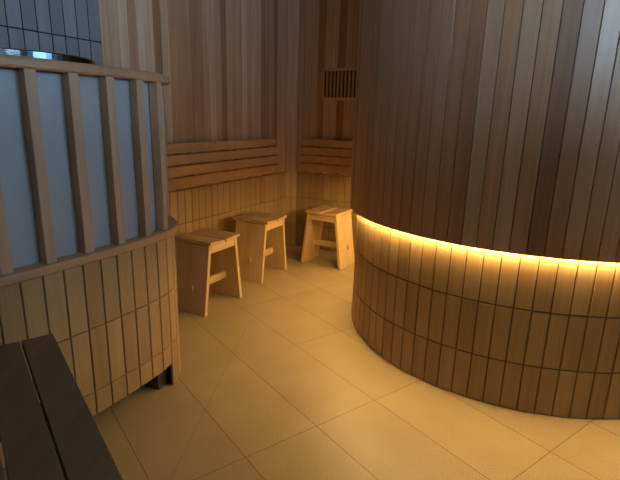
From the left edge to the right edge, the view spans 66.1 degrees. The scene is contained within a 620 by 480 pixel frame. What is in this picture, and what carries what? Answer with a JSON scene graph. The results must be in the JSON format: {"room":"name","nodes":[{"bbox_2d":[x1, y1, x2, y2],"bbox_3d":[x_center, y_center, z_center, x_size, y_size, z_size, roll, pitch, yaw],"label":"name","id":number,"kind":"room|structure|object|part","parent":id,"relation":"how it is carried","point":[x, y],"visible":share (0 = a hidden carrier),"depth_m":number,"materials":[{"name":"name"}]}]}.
{"room":"sauna","nodes":[
{"label":"sauna","id":0,"kind":"room"},
{"bbox_2d":[0,0,287,250],"bbox_3d":[-1.313,-0.633,2.034,0.104,2.390,4.536,9,17,27],"label":"wall","id":1,"kind":"structure","parent":0,"point":[224,61],"depth_m":3.04,"materials":[{"name":"brown wood"}]},
{"bbox_2d":[166,138,278,189],"bbox_3d":[-0.602,-0.540,3.247,0.071,0.262,1.381,9,17,27],"label":"backrest","id":2,"kind":"object","parent":1,"relation":"attached to","point":[192,169],"visible":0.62,"depth_m":3.19,"materials":[{"name":"brown wood"}]},
{"bbox_2d":[285,0,299,244],"bbox_3d":[-0.161,-1.120,4.005,0.097,2.390,0.105,-3,15,-15],"label":"wall","id":3,"kind":"structure","parent":0,"point":[293,10],"depth_m":3.98,"materials":[{"name":"brown wood"}]},
{"bbox_2d":[3,245,619,479],"bbox_3d":[0.302,0.815,1.552,6.885,0.081,7.290,2,15,0],"label":"floor","id":4,"kind":"structure","parent":0,"point":[278,380],"depth_m":1.86,"materials":[{"name":"tile"}]},
{"bbox_2d":[0,48,95,64],"bbox_3d":[-1.049,-0.001,1.797,0.543,1.302,0.543,2,15,0],"label":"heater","id":5,"kind":"object","parent":4,"relation":"on","point":[10,51],"visible":0.02,"depth_m":1.48,"materials":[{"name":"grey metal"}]},
{"bbox_2d":[0,333,122,479],"bbox_3d":[-0.619,0.651,0.934,0.416,0.502,1.012,-9,18,-36],"label":"bench","id":6,"kind":"object","parent":4,"relation":"on","point":[58,437],"visible":1,"depth_m":0.99,"materials":[{"name":"brown wood"}]},
{"bbox_3d":[-0.610,0.629,1.149,0.045,0.435,0.045,-9,18,-36],"label":"leg","id":7,"kind":"part","parent":6,"relation":"part of","materials":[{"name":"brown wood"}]},
{"bbox_2d":[0,54,180,467],"bbox_3d":[-1.076,0.175,1.195,0.769,1.265,2.337,4,15,10],"label":"wall","id":8,"kind":"structure","parent":4,"relation":"on","point":[88,253],"depth_m":1.53,"materials":[{"name":"brown wood"}]},
{"bbox_3d":[-0.844,-0.173,1.258,0.032,0.551,0.033,10,17,29],"label":"post","id":9,"kind":"part","parent":8,"relation":"part of","materials":[{"name":"brown wood"}]},
{"bbox_3d":[-0.779,-0.200,1.365,0.032,0.551,0.033,10,17,29],"label":"post","id":10,"kind":"part","parent":8,"relation":"part of","materials":[{"name":"brown wood"}]},
{"bbox_3d":[-0.715,-0.227,1.473,0.032,0.551,0.033,10,17,28],"label":"post","id":11,"kind":"part","parent":8,"relation":"part of","materials":[{"name":"brown wood"}]},
{"bbox_3d":[-1.067,-0.138,1.101,0.677,0.548,2.264,4,15,10],"label":"frosted panel","id":12,"kind":"part","parent":8,"relation":"part of","materials":[{"name":"white glass"}]},
{"bbox_3d":[-1.044,-0.420,1.035,0.736,0.031,2.330,4,15,10],"label":"rail","id":13,"kind":"part","parent":8,"relation":"part of","materials":[{"name":"brown wood"}]},
{"bbox_3d":[-1.072,0.140,1.182,0.749,0.029,2.336,4,15,11],"label":"sill","id":14,"kind":"part","parent":8,"relation":"part of","materials":[{"name":"brown wood"}]},
{"bbox_3d":[-0.654,-0.254,1.582,0.032,0.551,0.033,9,16,25],"label":"post","id":15,"kind":"part","parent":8,"relation":"part of","materials":[{"name":"brown wood"}]},
{"bbox_3d":[-0.601,-0.282,1.694,0.032,0.551,0.033,8,16,22],"label":"post","id":16,"kind":"part","parent":8,"relation":"part of","materials":[{"name":"brown wood"}]},
{"bbox_3d":[-0.570,-0.307,1.794,0.032,0.551,0.034,4,15,9],"label":"post","id":17,"kind":"part","parent":8,"relation":"part of","materials":[{"name":"brown wood"}]},
{"bbox_3d":[-0.634,-0.371,2.031,0.032,0.551,0.034,-10,19,-38],"label":"post","id":18,"kind":"part","parent":8,"relation":"part of","materials":[{"name":"brown wood"}]},
{"bbox_3d":[-0.615,0.564,2.038,0.071,0.109,0.003,3,15,6],"label":"opening trim","id":19,"kind":"part","parent":8,"relation":"part of","materials":[{"name":"black"}]},
{"bbox_2d":[175,228,241,316],"bbox_3d":[-0.617,0.177,2.877,0.280,0.431,0.359,9,17,27],"label":"wooden stool","id":20,"kind":"object","parent":4,"relation":"on","point":[205,257],"visible":0.97,"depth_m":2.78,"materials":[{"name":"beige wood"}]},
{"bbox_3d":[-0.684,0.217,2.759,0.243,0.410,0.074,9,17,27],"label":"panel","id":21,"kind":"part","parent":20,"relation":"part of","materials":[{"name":"beige wood"}]},
{"bbox_3d":[-0.549,0.157,3.002,0.243,0.410,0.074,9,17,27],"label":"panel","id":22,"kind":"part","parent":20,"relation":"part of","materials":[{"name":"beige wood"}]},
{"bbox_2d":[233,211,286,283],"bbox_3d":[-0.358,0.038,3.434,0.280,0.431,0.359,9,16,25],"label":"wooden stool","id":23,"kind":"object","parent":4,"relation":"on","point":[261,240],"visible":0.97,"depth_m":3.32,"materials":[{"name":"beige wood"}]},
{"bbox_3d":[-0.421,0.079,3.313,0.243,0.410,0.074,9,16,25],"label":"panel","id":24,"kind":"part","parent":23,"relation":"part of","materials":[{"name":"beige wood"}]},
{"bbox_3d":[-0.295,0.017,3.560,0.243,0.410,0.074,9,16,25],"label":"panel","id":25,"kind":"part","parent":23,"relation":"part of","materials":[{"name":"beige wood"}]},
{"bbox_2d":[301,205,354,269],"bbox_3d":[0.147,-0.029,3.739,0.359,0.431,0.280,10,17,30],"label":"wooden stool","id":26,"kind":"object","parent":4,"relation":"on","point":[342,218],"visible":0.97,"depth_m":3.69,"materials":[{"name":"beige wood"}]},
{"bbox_3d":[0.025,-0.041,3.813,0.074,0.410,0.243,10,17,30],"label":"panel","id":27,"kind":"part","parent":26,"relation":"part of","materials":[{"name":"beige wood"}]},
{"bbox_3d":[0.268,0.003,3.671,0.074,0.410,0.243,10,17,30],"label":"panel","id":28,"kind":"part","parent":26,"relation":"part of","materials":[{"name":"beige wood"}]},
{"bbox_2d":[350,0,619,418],"bbox_3d":[1.156,-0.670,2.429,1.848,2.390,1.848,2,15,0],"label":"enclosure","id":29,"kind":"object","parent":4,"relation":"on","point":[485,194],"visible":1,"depth_m":1.81,"materials":[{"name":"brown wood"}]},
{"bbox_2d":[295,0,359,254],"bbox_3d":[1.074,-0.942,3.456,2.592,2.390,0.104,9,16,26],"label":"wall","id":30,"kind":"structure","parent":0,"point":[328,33],"depth_m":3.86,"materials":[{"name":"brown wood"}]},
{"bbox_2d":[300,139,352,173],"bbox_3d":[0.235,-0.675,3.859,0.668,0.255,0.071,9,16,26],"label":"backrest","id":31,"kind":"object","parent":30,"relation":"attached to","point":[336,152],"visible":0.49,"depth_m":3.88,"materials":[{"name":"brown wood"}]},
{"bbox_2d":[321,67,356,100],"bbox_3d":[0.244,-1.230,3.760,0.330,0.245,0.013,9,16,26],"label":"air vent","id":32,"kind":"object","parent":30,"relation":"in","point":[337,83],"visible":0.74,"depth_m":3.77,"materials":[{"name":"brown wood"}]}
]}

